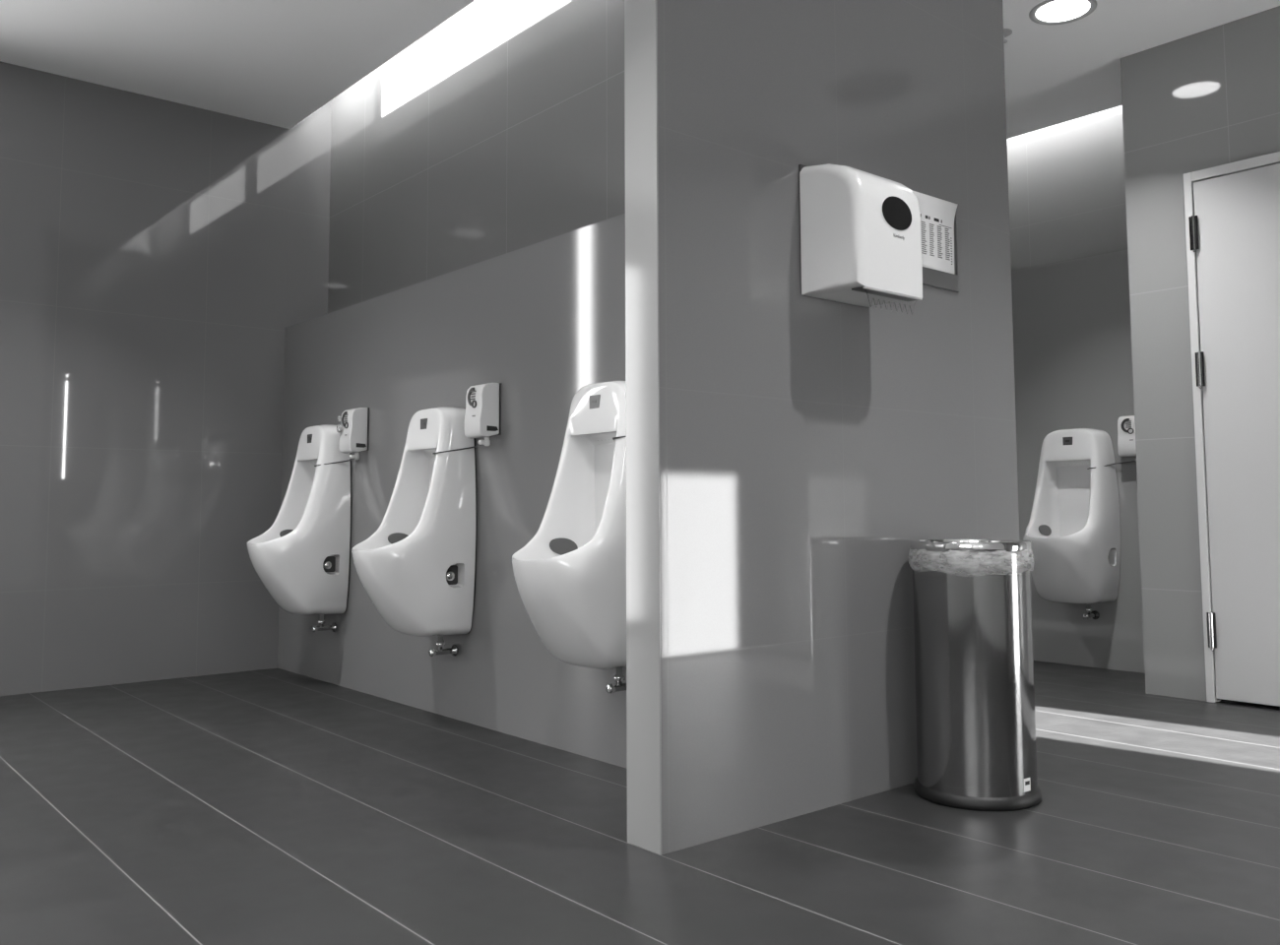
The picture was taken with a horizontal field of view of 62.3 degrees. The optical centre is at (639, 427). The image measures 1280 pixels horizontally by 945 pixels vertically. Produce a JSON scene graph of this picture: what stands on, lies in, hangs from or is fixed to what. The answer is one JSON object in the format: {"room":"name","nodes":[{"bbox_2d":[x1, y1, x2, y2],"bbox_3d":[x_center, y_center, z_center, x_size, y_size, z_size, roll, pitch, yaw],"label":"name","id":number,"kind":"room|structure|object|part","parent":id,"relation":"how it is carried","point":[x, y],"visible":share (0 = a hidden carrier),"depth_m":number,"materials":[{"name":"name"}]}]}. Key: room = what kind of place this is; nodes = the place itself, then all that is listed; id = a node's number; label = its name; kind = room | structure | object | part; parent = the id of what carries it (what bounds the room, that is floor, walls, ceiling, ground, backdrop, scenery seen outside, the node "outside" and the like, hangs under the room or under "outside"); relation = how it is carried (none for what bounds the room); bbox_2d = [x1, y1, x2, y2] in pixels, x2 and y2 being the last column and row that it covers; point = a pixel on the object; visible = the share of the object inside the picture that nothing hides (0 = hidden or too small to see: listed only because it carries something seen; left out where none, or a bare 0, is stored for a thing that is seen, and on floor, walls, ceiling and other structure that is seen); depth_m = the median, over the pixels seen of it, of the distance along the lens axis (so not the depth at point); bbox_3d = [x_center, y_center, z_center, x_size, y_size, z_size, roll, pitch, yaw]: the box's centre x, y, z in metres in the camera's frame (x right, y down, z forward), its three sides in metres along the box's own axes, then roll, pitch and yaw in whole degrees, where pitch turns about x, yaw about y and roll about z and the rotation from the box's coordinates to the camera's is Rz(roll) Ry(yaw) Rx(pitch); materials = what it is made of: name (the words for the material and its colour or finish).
{"room":"public restroom","nodes":[
{"label":"public restroom","id":0,"kind":"room"},
{"bbox_2d":[0,61,331,696],"bbox_3d":[-2.047,-0.402,5.086,7.210,3.120,0.150,3,-6,-40],"label":"wall","id":1,"kind":"structure","parent":0,"point":[158,256],"depth_m":4.79,"materials":[{"name":"tile"}]},
{"bbox_2d":[327,0,625,313],"bbox_3d":[-0.416,-0.470,4.290,0.378,3.120,3.180,3,-6,-40],"label":"wall","id":2,"kind":"structure","parent":0,"point":[499,130],"depth_m":4.34,"materials":[{"name":"tile"}]},
{"bbox_2d":[246,424,351,632],"bbox_3d":[-1.506,0.438,4.585,0.378,0.910,0.368,3,-6,-40],"label":"urinal","id":3,"kind":"object","parent":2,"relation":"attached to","point":[302,560],"visible":0.98,"depth_m":4.52,"materials":[{"name":"white glazed ceramic"},{"name":"chrome"},{"name":"dark grey plastic"}]},
{"bbox_3d":[-1.453,0.051,4.662,0.010,0.040,0.048,3,-6,-40],"label":"sensor plate","id":4,"kind":"part","parent":3,"relation":"part of","materials":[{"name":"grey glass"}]},
{"bbox_2d":[311,614,336,632],"bbox_3d":[-1.374,0.849,4.598,0.101,0.091,0.042,3,-6,-40],"label":"outlet","id":5,"kind":"object","parent":3,"relation":"attached to","point":[321,621],"depth_m":4.59,"materials":[{"name":"silver metal"}]},
{"bbox_2d":[323,556,335,572],"bbox_3d":[-1.339,0.589,4.541,0.067,0.068,0.004,3,-6,-40],"label":"bolt","id":6,"kind":"object","parent":3,"relation":"on","point":[332,559],"depth_m":4.55,"materials":[{"name":"grey metal"}]},
{"bbox_2d":[314,407,369,466],"bbox_3d":[-1.272,0.045,4.536,0.264,0.248,0.110,-3,-5,33],"label":"dispenser","id":7,"kind":"object","parent":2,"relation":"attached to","point":[353,427],"visible":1,"depth_m":4.47,"materials":[{"name":"grey plastic"}]},
{"bbox_2d":[356,443,366,447],"bbox_3d":[-1.176,0.077,4.462,0.046,0.018,0.002,3,-6,-40],"label":"vent","id":8,"kind":"object","parent":7,"relation":"attached to","point":[358,445],"depth_m":4.46,"materials":[{"name":"black plastic"}]},
{"bbox_3d":[-1.186,0.011,4.527,0.004,0.182,0.110,3,-6,-40],"label":"plate","id":9,"kind":"part","parent":7,"relation":"part of","materials":[{"name":"grey plastic"}]},
{"bbox_2d":[351,406,477,656],"bbox_3d":[-0.845,0.375,3.808,0.378,0.910,0.368,3,-6,-40],"label":"urinal","id":10,"kind":"object","parent":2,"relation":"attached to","point":[417,569],"visible":0.97,"depth_m":3.75,"materials":[{"name":"white glazed ceramic"},{"name":"chrome"},{"name":"dark grey plastic"}]},
{"bbox_3d":[-0.791,-0.012,3.885,0.010,0.040,0.048,3,-6,-40],"label":"sensor plate","id":11,"kind":"part","parent":10,"relation":"part of","materials":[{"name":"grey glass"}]},
{"bbox_2d":[428,636,457,656],"bbox_3d":[-0.713,0.786,3.822,0.101,0.091,0.042,3,-6,-40],"label":"outlet","id":12,"kind":"object","parent":10,"relation":"attached to","point":[453,651],"depth_m":3.81,"materials":[{"name":"silver metal"}]},
{"bbox_2d":[447,565,457,584],"bbox_3d":[-0.678,0.526,3.765,0.067,0.068,0.004,3,-6,-40],"label":"bolt","id":13,"kind":"object","parent":10,"relation":"on","point":[453,568],"depth_m":3.77,"materials":[{"name":"grey metal"}]},
{"bbox_2d":[277,213,627,768],"bbox_3d":[-0.641,0.243,4.041,0.220,1.660,3.180,3,-6,-40],"label":"wall panel","id":14,"kind":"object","parent":2,"relation":"attached to","point":[544,321],"depth_m":3.76,"materials":[{"name":"laminate"}]},
{"bbox_2d":[432,383,501,454],"bbox_3d":[-0.611,-0.028,3.760,0.264,0.248,0.110,-3,-5,33],"label":"dispenser","id":15,"kind":"object","parent":14,"relation":"attached to","point":[482,416],"visible":1,"depth_m":3.69,"materials":[{"name":"white plastic"}]},
{"bbox_2d":[486,425,498,431],"bbox_3d":[-0.514,0.004,3.687,0.046,0.018,0.002,3,-6,-40],"label":"vent","id":16,"kind":"object","parent":15,"relation":"attached to","point":[488,427],"depth_m":3.69,"materials":[{"name":"black plastic"}]},
{"bbox_3d":[-0.524,-0.061,3.752,0.004,0.182,0.110,3,-6,-40],"label":"plate","id":17,"kind":"part","parent":15,"relation":"part of","materials":[{"name":"grey plastic"}]},
{"bbox_2d":[512,381,626,694],"bbox_3d":[-0.184,0.313,3.034,0.378,0.910,0.368,3,-6,-40],"label":"urinal","id":18,"kind":"object","parent":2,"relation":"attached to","point":[570,578],"visible":0.82,"depth_m":2.96,"materials":[{"name":"white glazed ceramic"},{"name":"chrome"},{"name":"dark grey plastic"}]},
{"bbox_3d":[-0.131,-0.074,3.110,0.010,0.040,0.048,3,-6,-40],"label":"sensor plate","id":19,"kind":"part","parent":18,"relation":"part of","materials":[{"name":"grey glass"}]},
{"bbox_2d":[605,667,626,694],"bbox_3d":[-0.052,0.724,3.047,0.101,0.091,0.042,3,-6,-40],"label":"outlet","id":20,"kind":"object","parent":18,"relation":"attached to","point":[618,676],"depth_m":3.03,"materials":[{"name":"silver metal"}]},
{"bbox_2d":[0,660,1279,944],"bbox_3d":[0.186,0.999,2.310,7.760,0.120,7.390,3,-6,-40],"label":"floor","id":21,"kind":"structure","parent":0,"point":[270,806],"depth_m":2.43,"materials":[{"name":"tile"}]},
{"bbox_2d":[909,539,1041,811],"bbox_3d":[0.894,0.641,2.834,0.326,0.670,0.325,3,-6,-40],"label":"waste bin","id":22,"kind":"object","parent":21,"relation":"on","point":[976,714],"visible":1,"depth_m":2.71,"materials":[{"name":"silver metal"}]},
{"bbox_2d":[0,0,1279,138],"bbox_3d":[0.044,-1.788,2.314,6.990,0.100,6.940,3,-6,-40],"label":"ceiling","id":23,"kind":"structure","parent":0,"point":[272,62],"depth_m":4.35,"materials":[{"name":"white paint"}]},
{"bbox_2d":[1003,28,1012,43],"bbox_3d":[1.464,-1.573,4.270,0.072,0.039,0.072,3,-6,-40],"label":"sprinkler head","id":24,"kind":"object","parent":23,"relation":"attached to","point":[1006,32],"visible":0.41,"depth_m":4.25},
{"bbox_2d":[1028,0,1096,24],"bbox_3d":[1.629,-1.605,4.078,0.244,0.006,0.244,3,-6,-40],"label":"recessed light","id":25,"kind":"object","parent":23,"relation":"in","point":[1048,12],"visible":1,"depth_m":4.08,"materials":[{"name":"white plastic"}]},
{"bbox_2d":[657,0,1019,854],"bbox_3d":[0.586,-0.351,2.966,1.520,2.670,0.115,3,-6,-40],"label":"wall partition","id":26,"kind":"structure","parent":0,"point":[805,442],"depth_m":2.73,"materials":[{"name":"tile"}]},
{"bbox_2d":[624,0,662,855],"bbox_3d":[0.004,-0.386,2.473,0.006,2.670,0.117,3,-6,-40],"label":"wall edge","id":27,"kind":"structure","parent":26,"relation":"attached to","point":[642,325],"depth_m":2.44,"materials":[{"name":"tile"}]},
{"bbox_2d":[798,163,922,315],"bbox_3d":[0.585,-0.488,2.771,0.280,0.398,0.197,3,-6,-40],"label":"paper towel dispenser","id":28,"kind":"object","parent":26,"relation":"attached to","point":[861,231],"visible":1,"depth_m":2.69,"materials":[{"name":"white plastic"}]},
{"bbox_3d":[0.523,-0.510,2.845,0.276,0.342,0.008,3,-6,-40],"label":"plate","id":29,"kind":"part","parent":28,"relation":"part of","materials":[{"name":"grey plastic"}]},
{"bbox_3d":[0.640,-0.318,2.693,0.220,0.046,0.001,3,-6,-40],"label":"tear blade","id":30,"kind":"part","parent":28,"relation":"part of","materials":[{"name":"white plastic"}]},
{"bbox_2d":[912,191,959,292],"bbox_3d":[0.875,-0.548,3.138,0.249,0.264,0.023,3,-6,-40],"label":"notice","id":31,"kind":"object","parent":26,"relation":"attached to","point":[938,220],"visible":0.8,"depth_m":3.15,"materials":[{"name":"white paper"}]},
{"bbox_2d":[1007,105,1127,271],"bbox_3d":[1.688,-0.337,6.139,0.150,3.120,3.080,3,-6,-40],"label":"wall","id":32,"kind":"structure","parent":0,"point":[1066,180],"depth_m":5.47,"materials":[{"name":"paint"}]},
{"bbox_2d":[1023,428,1120,619],"bbox_3d":[1.990,0.453,4.976,0.378,0.910,0.368,3,-6,-40],"label":"urinal","id":33,"kind":"object","parent":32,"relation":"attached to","point":[1073,528],"visible":0.99,"depth_m":4.95,"materials":[{"name":"white ceramic"},{"name":"chrome metal"}]},
{"bbox_3d":[2.043,0.067,5.053,0.010,0.040,0.048,3,-6,-40],"label":"sensor plate","id":34,"kind":"part","parent":33,"relation":"part of","materials":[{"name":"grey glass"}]},
{"bbox_2d":[1082,603,1099,619],"bbox_3d":[2.122,0.864,4.990,0.101,0.091,0.042,3,-6,-40],"label":"outlet","id":35,"kind":"object","parent":33,"relation":"attached to","point":[1094,614],"depth_m":4.98,"materials":[{"name":"silver metal"}]},
{"bbox_2d":[1011,250,1145,673],"bbox_3d":[1.550,0.228,5.975,0.220,1.970,3.080,3,-6,-40],"label":"wall panel","id":36,"kind":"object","parent":32,"relation":"attached to","point":[1072,352],"depth_m":5.13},
{"bbox_2d":[1087,415,1136,469],"bbox_3d":[2.224,0.071,4.927,0.264,0.248,0.110,-3,-5,33],"label":"dispenser","id":37,"kind":"object","parent":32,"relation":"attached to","point":[1125,424],"visible":0.63,"depth_m":4.88,"materials":[{"name":"grey plastic"}]},
{"bbox_2d":[1120,5,1279,701],"bbox_3d":[3.195,-0.304,3.776,0.902,2.680,2.457,3,-6,-40],"label":"wall","id":38,"kind":"structure","parent":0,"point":[1210,97],"depth_m":4.29,"materials":[{"name":"tile"}]},
{"bbox_2d":[1183,151,1279,708],"bbox_3d":[2.540,-0.003,3.896,0.133,2.103,0.910,3,-6,-40],"label":"door","id":39,"kind":"structure","parent":38,"relation":"attached to","point":[1232,211],"depth_m":4.09,"materials":[{"name":"paint"}]},
{"bbox_3d":[2.221,-0.779,4.243,0.005,0.136,0.032,3,-6,-40],"label":"hinge plate","id":40,"kind":"part","parent":39,"relation":"part of","materials":[{"name":"silver metal"}]},
{"bbox_3d":[2.223,-0.231,4.201,0.005,0.136,0.032,3,-6,-40],"label":"hinge plate","id":41,"kind":"part","parent":39,"relation":"part of","materials":[{"name":"silver metal"}]},
{"bbox_3d":[2.227,0.790,4.122,0.005,0.136,0.032,3,-6,-40],"label":"hinge plate","id":42,"kind":"part","parent":39,"relation":"part of","materials":[{"name":"silver metal"}]}
]}

